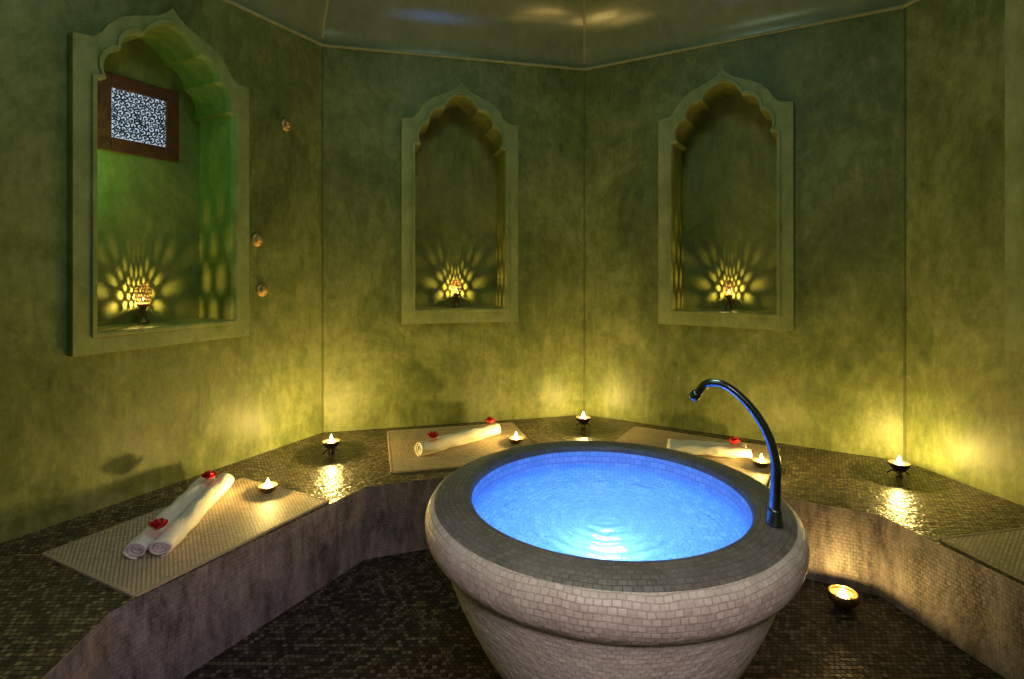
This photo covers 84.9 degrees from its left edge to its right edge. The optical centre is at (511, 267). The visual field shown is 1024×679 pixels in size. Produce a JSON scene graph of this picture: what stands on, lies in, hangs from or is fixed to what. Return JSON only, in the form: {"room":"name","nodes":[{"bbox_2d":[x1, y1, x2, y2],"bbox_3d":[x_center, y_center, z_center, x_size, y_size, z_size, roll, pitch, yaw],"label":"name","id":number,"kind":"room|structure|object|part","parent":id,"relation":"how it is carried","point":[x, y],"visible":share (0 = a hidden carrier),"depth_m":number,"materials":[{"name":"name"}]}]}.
{"room":"spa","nodes":[
{"label":"spa","id":0,"kind":"room"},
{"bbox_2d":[0,0,321,543],"bbox_3d":[-1.323,-0.010,2.227,0.001,2.280,1.500,0,0,27],"label":"wall","id":1,"kind":"structure","parent":0,"point":[80,435],"depth_m":2.08,"materials":[{"name":"green paint"}]},
{"bbox_2d":[68,8,248,356],"bbox_3d":[-1.420,-0.356,2.229,0.246,1.308,0.676,0,0,27],"label":"arched niche","id":2,"kind":"object","parent":1,"relation":"attached to","point":[180,229],"visible":0.99,"depth_m":2.31,"materials":[{"name":"green paint"}]},
{"bbox_2d":[97,71,178,161],"bbox_3d":[-1.521,-0.611,2.287,0.012,0.303,0.321,0,0,27],"label":"window","id":3,"kind":"structure","parent":2,"relation":"attached to","point":[134,117],"depth_m":2.27,"materials":[{"name":"brown wood"}]},
{"bbox_3d":[-1.524,-0.611,2.289,0.003,0.194,0.212,0,0,27],"label":"pane","id":4,"kind":"part","parent":3,"relation":"part of","materials":[{"name":"white glass"}]},
{"bbox_2d":[134,284,151,323],"bbox_3d":[-1.487,0.143,2.258,0.061,0.160,0.061,0,0,27],"label":"lantern","id":5,"kind":"object","parent":2,"relation":"in","point":[143,307],"visible":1,"depth_m":2.24,"materials":[{"name":"gold metal"}]},
{"bbox_3d":[-1.487,0.104,2.258,0.061,0.083,0.061,0,0,27],"label":"lamp shade","id":6,"kind":"part","parent":5,"relation":"part of","materials":[{"name":"metal"}]},
{"bbox_2d":[251,233,262,246],"bbox_3d":[-1.147,-0.127,2.539,0.026,0.062,0.062,0,0,27],"label":"handle","id":7,"kind":"object","parent":1,"relation":"attached to","point":[257,239],"visible":1,"depth_m":2.53,"materials":[{"name":"gold metal"}]},
{"bbox_3d":[-1.143,-0.127,2.537,0.016,0.036,0.036,0,0,27],"label":"handle","id":8,"kind":"part","parent":7,"relation":"part of","materials":[{"name":"gold metal"}]},
{"bbox_2d":[256,283,267,296],"bbox_3d":[-1.135,0.101,2.563,0.026,0.062,0.062,0,0,27],"label":"handle","id":9,"kind":"object","parent":1,"relation":"attached to","point":[262,289],"visible":1,"depth_m":2.55,"materials":[{"name":"gold metal"}]},
{"bbox_3d":[-1.131,0.101,2.561,0.016,0.036,0.036,0,0,27],"label":"handle","id":10,"kind":"part","parent":9,"relation":"part of","materials":[{"name":"gold metal"}]},
{"bbox_2d":[281,118,291,130],"bbox_3d":[-1.073,-0.687,2.683,0.026,0.062,0.062,0,0,27],"label":"handle","id":11,"kind":"object","parent":1,"relation":"attached to","point":[286,124],"visible":1,"depth_m":2.67,"materials":[{"name":"gold metal"}]},
{"bbox_3d":[-1.069,-0.687,2.681,0.016,0.036,0.036,0,0,27],"label":"handle","id":12,"kind":"part","parent":11,"relation":"part of","materials":[{"name":"gold metal"}]},
{"bbox_2d":[321,47,323,432],"bbox_3d":[-0.978,-0.146,2.891,0.011,1.992,0.003,0,0,-38],"label":"trim","id":13,"kind":"structure","parent":1,"relation":"attached to","point":[322,48],"depth_m":2.89,"materials":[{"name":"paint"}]},
{"bbox_2d":[222,0,919,70],"bbox_3d":[0.154,-1.150,1.323,3.557,0.014,3.572,0,0,31],"label":"trim","id":14,"kind":"structure","parent":1,"relation":"attached to","point":[231,2],"depth_m":2.89,"materials":[{"name":"paint"}]},
{"bbox_2d":[323,47,582,432],"bbox_3d":[-0.280,-0.010,3.070,1.444,2.280,0.001,0,0,-14],"label":"wall","id":15,"kind":"structure","parent":0,"point":[380,371],"depth_m":3.04,"materials":[{"name":"green paint"}]},
{"bbox_2d":[401,82,517,323],"bbox_3d":[-0.303,-0.356,3.154,0.640,1.308,0.246,0,0,-14],"label":"arched niche","id":16,"kind":"object","parent":15,"relation":"attached to","point":[459,178],"visible":1,"depth_m":3.24,"materials":[{"name":"green paint"}]},
{"bbox_2d":[451,279,461,306],"bbox_3d":[-0.321,0.143,3.225,0.061,0.160,0.061,0,0,-14],"label":"lantern","id":17,"kind":"object","parent":16,"relation":"in","point":[455,293],"visible":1,"depth_m":3.21,"materials":[{"name":"gold metal"}]},
{"bbox_3d":[-0.321,0.104,3.225,0.061,0.083,0.061,0,0,-14],"label":"lamp shade","id":18,"kind":"part","parent":17,"relation":"part of","materials":[{"name":"metal"}]},
{"bbox_2d":[583,71,584,414],"bbox_3d":[0.420,-0.146,3.242,0.011,1.992,0.004,0,0,0],"label":"trim","id":19,"kind":"structure","parent":15,"relation":"attached to","point":[583,71],"depth_m":3.24,"materials":[{"name":"paint"}]},
{"bbox_2d":[232,0,910,67],"bbox_3d":[0.154,-1.480,1.323,3.558,0.660,3.573,0,0,31],"label":"ceiling","id":20,"kind":"structure","parent":0,"point":[550,32],"depth_m":2.97,"materials":[{"name":"paint"}]},
{"bbox_2d":[322,0,328,38],"bbox_3d":[-0.816,-1.397,2.669,0.011,0.429,0.548,0,0,-36],"label":"trim","id":21,"kind":"structure","parent":20,"relation":"attached to","point":[327,3],"depth_m":2.86,"materials":[{"name":"paint"}]},
{"bbox_2d":[583,0,584,63],"bbox_3d":[0.382,-1.397,2.971,0.011,0.429,0.546,0,0,8],"label":"trim","id":22,"kind":"structure","parent":20,"relation":"attached to","point":[583,0],"depth_m":3.17,"materials":[{"name":"paint"}]},
{"bbox_2d":[182,549,1005,678],"bbox_3d":[0.189,1.130,1.333,3.709,0.001,3.826,0,0,0],"label":"floor","id":23,"kind":"structure","parent":0,"point":[396,616],"depth_m":1.69,"materials":[{"name":"tile"}]},
{"bbox_2d":[0,415,1023,678],"bbox_3d":[0.154,0.990,1.323,3.552,0.280,3.567,0,0,31],"label":"bench","id":24,"kind":"object","parent":23,"relation":"on","point":[870,530],"visible":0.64,"depth_m":1.85,"materials":[{"name":"tile"}]},
{"bbox_2d":[41,478,328,598],"bbox_3d":[-1.028,0.846,1.845,0.472,0.006,0.672,0,0,27],"label":"woven mat","id":25,"kind":"object","parent":24,"relation":"on","point":[242,514],"visible":0.71,"depth_m":1.74,"materials":[{"name":"beige wicker"}]},
{"bbox_2d":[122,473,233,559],"bbox_3d":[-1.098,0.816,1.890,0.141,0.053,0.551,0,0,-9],"label":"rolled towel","id":26,"kind":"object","parent":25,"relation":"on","point":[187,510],"visible":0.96,"depth_m":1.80,"materials":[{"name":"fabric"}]},
{"bbox_2d":[148,518,168,528],"bbox_3d":[-1.063,0.769,1.684,0.051,0.031,0.052,0,0,-38],"label":"blossom","id":27,"kind":"object","parent":26,"relation":"on","point":[158,523],"visible":1,"depth_m":1.68,"materials":[{"name":"red plant"}]},
{"bbox_2d":[201,470,216,478],"bbox_3d":[-1.127,0.769,2.083,0.052,0.031,0.052,0,0,25],"label":"blossom","id":28,"kind":"object","parent":26,"relation":"on","point":[209,474],"visible":1,"depth_m":2.08,"materials":[{"name":"red plant"}]},
{"bbox_2d":[258,482,277,493],"bbox_3d":[-0.920,0.817,2.110,0.071,0.052,0.071,0,0,38],"label":"bowl","id":29,"kind":"object","parent":25,"relation":"on","point":[266,487],"visible":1,"depth_m":2.10,"materials":[{"name":"gold metal"}]},
{"bbox_2d":[322,438,340,454],"bbox_3d":[-0.831,0.806,2.572,0.083,0.088,0.088,0,0,-21],"label":"candle stand","id":30,"kind":"object","parent":24,"relation":"on","point":[330,444],"visible":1,"depth_m":2.56,"materials":[{"name":"brown metal"}]},
{"bbox_2d":[322,438,339,448],"bbox_3d":[-0.830,0.810,2.570,0.083,0.035,0.083,0,0,-21],"label":"cup","id":31,"kind":"object","parent":30,"relation":"on","point":[330,443],"depth_m":2.56,"materials":[{"name":"brown metal"}]},
{"bbox_2d":[387,422,531,472],"bbox_3d":[-0.248,0.846,2.688,0.672,0.006,0.602,0,0,-14],"label":"woven mat","id":32,"kind":"object","parent":24,"relation":"on","point":[403,457],"visible":0.63,"depth_m":2.62,"materials":[{"name":"beige wicker"}]},
{"bbox_2d":[415,422,500,456],"bbox_3d":[-0.245,0.810,2.667,0.479,0.066,0.078,0,0,-44],"label":"rolled towel","id":33,"kind":"object","parent":32,"relation":"on","point":[446,441],"visible":1,"depth_m":2.62,"materials":[{"name":"fabric"}]},
{"bbox_2d":[427,431,438,438],"bbox_3d":[-0.359,0.756,2.538,0.054,0.033,0.054,0,0,-10],"label":"blossom","id":34,"kind":"object","parent":33,"relation":"on","point":[430,434],"visible":1,"depth_m":2.53,"materials":[{"name":"red plant"}]},
{"bbox_2d":[485,417,494,422],"bbox_3d":[-0.107,0.756,2.785,0.054,0.033,0.054,0,0,0],"label":"blossom","id":35,"kind":"object","parent":33,"relation":"on","point":[489,419],"visible":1,"depth_m":2.77,"materials":[{"name":"red plant"}]},
{"bbox_2d":[509,435,522,443],"bbox_3d":[0.020,0.816,2.700,0.071,0.054,0.071,0,0,-44],"label":"bowl","id":36,"kind":"object","parent":32,"relation":"on","point":[515,439],"visible":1,"depth_m":2.68,"materials":[{"name":"gold metal"}]},
{"bbox_2d":[576,415,590,429],"bbox_3d":[0.382,0.806,2.981,0.088,0.088,0.083,0,0,-25],"label":"candle stand","id":37,"kind":"object","parent":24,"relation":"on","point":[583,420],"visible":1,"depth_m":2.97,"materials":[{"name":"brown metal"}]},
{"bbox_2d":[576,415,590,423],"bbox_3d":[0.380,0.810,2.980,0.083,0.035,0.083,0,0,-25],"label":"cup","id":38,"kind":"object","parent":37,"relation":"on","point":[582,419],"depth_m":2.96,"materials":[{"name":"brown metal"}]},
{"bbox_2d":[615,426,779,485],"bbox_3d":[0.814,0.846,2.569,0.702,0.006,0.552,0,0,31],"label":"woven mat","id":39,"kind":"object","parent":24,"relation":"on","point":[639,435],"visible":0.32,"depth_m":2.68,"materials":[{"name":"beige wicker"}]},
{"bbox_2d":[667,439,751,458],"bbox_3d":[0.890,0.819,2.545,0.357,0.047,0.138,0,0,12],"label":"rolled towel","id":40,"kind":"object","parent":39,"relation":"on","point":[696,447],"visible":0.94,"depth_m":2.50,"materials":[{"name":"fabric"}]},
{"bbox_2d":[728,436,740,443],"bbox_3d":[1.003,0.775,2.524,0.056,0.034,0.056,0,0,-34],"label":"blossom","id":41,"kind":"object","parent":40,"relation":"on","point":[734,440],"visible":1,"depth_m":2.51,"materials":[{"name":"red plant"}]},
{"bbox_2d":[752,458,769,467],"bbox_3d":[1.060,0.816,2.380,0.071,0.054,0.071,0,0,-4],"label":"bowl","id":42,"kind":"object","parent":39,"relation":"on","point":[759,462],"visible":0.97,"depth_m":2.37,"materials":[{"name":"gold metal"}]},
{"bbox_2d":[886,459,911,479],"bbox_3d":[1.579,0.806,2.287,0.083,0.088,0.088,0,0,-36],"label":"candle stand","id":43,"kind":"object","parent":24,"relation":"on","point":[899,466],"visible":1,"depth_m":2.28,"materials":[{"name":"brown metal"}]},
{"bbox_2d":[887,459,911,471],"bbox_3d":[1.580,0.810,2.285,0.083,0.035,0.083,0,0,-36],"label":"cup","id":44,"kind":"object","parent":43,"relation":"on","point":[897,465],"depth_m":2.28,"materials":[{"name":"brown metal"}]},
{"bbox_2d":[939,527,1023,581],"bbox_3d":[1.631,0.846,1.472,0.462,0.006,0.672,0,0,-12],"label":"woven mat","id":45,"kind":"object","parent":24,"relation":"on","point":[1003,550],"visible":1,"depth_m":1.69,"materials":[{"name":"beige wicker"}]},
{"bbox_2d":[425,440,808,678],"bbox_3d":[0.236,0.840,1.400,0.897,0.580,0.897,0,0,0],"label":"basin","id":46,"kind":"object","parent":23,"relation":"on","point":[535,612],"visible":0.84,"depth_m":1.05,"materials":[{"name":"beige tile"}]},
{"bbox_2d":[474,465,748,560],"bbox_3d":[0.236,0.608,1.400,0.664,0.001,0.664,0,0,0],"label":"water","id":47,"kind":"object","parent":46,"relation":"in","point":[607,512],"visible":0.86,"depth_m":1.39,"materials":[{"name":"blue liquid"}]},
{"bbox_3d":[0.236,0.683,1.400,0.672,0.229,0.672,0,0,0],"label":"bowl","id":48,"kind":"part","parent":46,"relation":"part of","materials":[{"name":"liquid"}]},
{"bbox_2d":[689,379,783,527],"bbox_3d":[0.494,0.401,1.245,0.198,0.300,0.035,0,0,31],"label":"water tap","id":49,"kind":"object","parent":46,"relation":"on","point":[774,519],"visible":1,"depth_m":1.20,"materials":[{"name":"metal"}]},
{"bbox_2d":[827,584,859,609],"bbox_3d":[1.107,1.096,1.872,0.096,0.068,0.096,0,0,-20],"label":"bowl","id":50,"kind":"object","parent":23,"relation":"on","point":[844,597],"visible":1,"depth_m":1.87,"materials":[{"name":"gold metal"}]},
{"bbox_2d":[585,8,902,459],"bbox_3d":[1.074,-0.010,2.854,1.308,2.280,0.784,0,0,0],"label":"wall","id":51,"kind":"structure","parent":0,"point":[834,381],"depth_m":2.68,"materials":[{"name":"green paint"}]},
{"bbox_2d":[658,69,793,330],"bbox_3d":[1.119,-0.356,2.928,0.648,1.308,0.246,0,0,31],"label":"arched niche","id":52,"kind":"object","parent":51,"relation":"attached to","point":[726,185],"visible":1,"depth_m":2.99,"materials":[{"name":"green paint"}]},
{"bbox_2d":[722,280,734,309],"bbox_3d":[1.157,0.143,2.991,0.061,0.160,0.061,0,0,31],"label":"lantern","id":53,"kind":"object","parent":52,"relation":"in","point":[728,297],"visible":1,"depth_m":2.98,"materials":[{"name":"gold metal"}]},
{"bbox_3d":[1.157,0.104,2.991,0.061,0.083,0.061,0,0,31],"label":"lamp shade","id":54,"kind":"part","parent":53,"relation":"part of","materials":[{"name":"metal"}]},
{"bbox_2d":[906,0,1023,505],"bbox_3d":[1.885,-0.010,1.739,0.315,2.280,1.446,0,0,0],"label":"wall","id":55,"kind":"structure","parent":0,"point":[965,391],"depth_m":2.23,"materials":[{"name":"green paint"}]},
{"bbox_2d":[903,8,905,460],"bbox_3d":[1.725,-0.146,2.460,0.003,1.992,0.011,0,0,-36],"label":"trim","id":56,"kind":"structure","parent":55,"relation":"attached to","point":[904,9],"depth_m":2.46,"materials":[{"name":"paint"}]},
{"bbox_2d":[1005,0,1023,351],"bbox_3d":[1.974,-0.414,1.741,0.246,1.425,0.656,0,0,-12],"label":"arched niche","id":57,"kind":"object","parent":55,"relation":"attached to","point":[1014,9],"visible":1,"depth_m":2.00,"materials":[{"name":"green paint"}]},
{"bbox_3d":[1.858,-0.434,1.716,0.009,1.348,0.544,0,0,-12],"label":"moulding","id":58,"kind":"part","parent":57,"relation":"part of","materials":[{"name":"green paint"}]}
]}

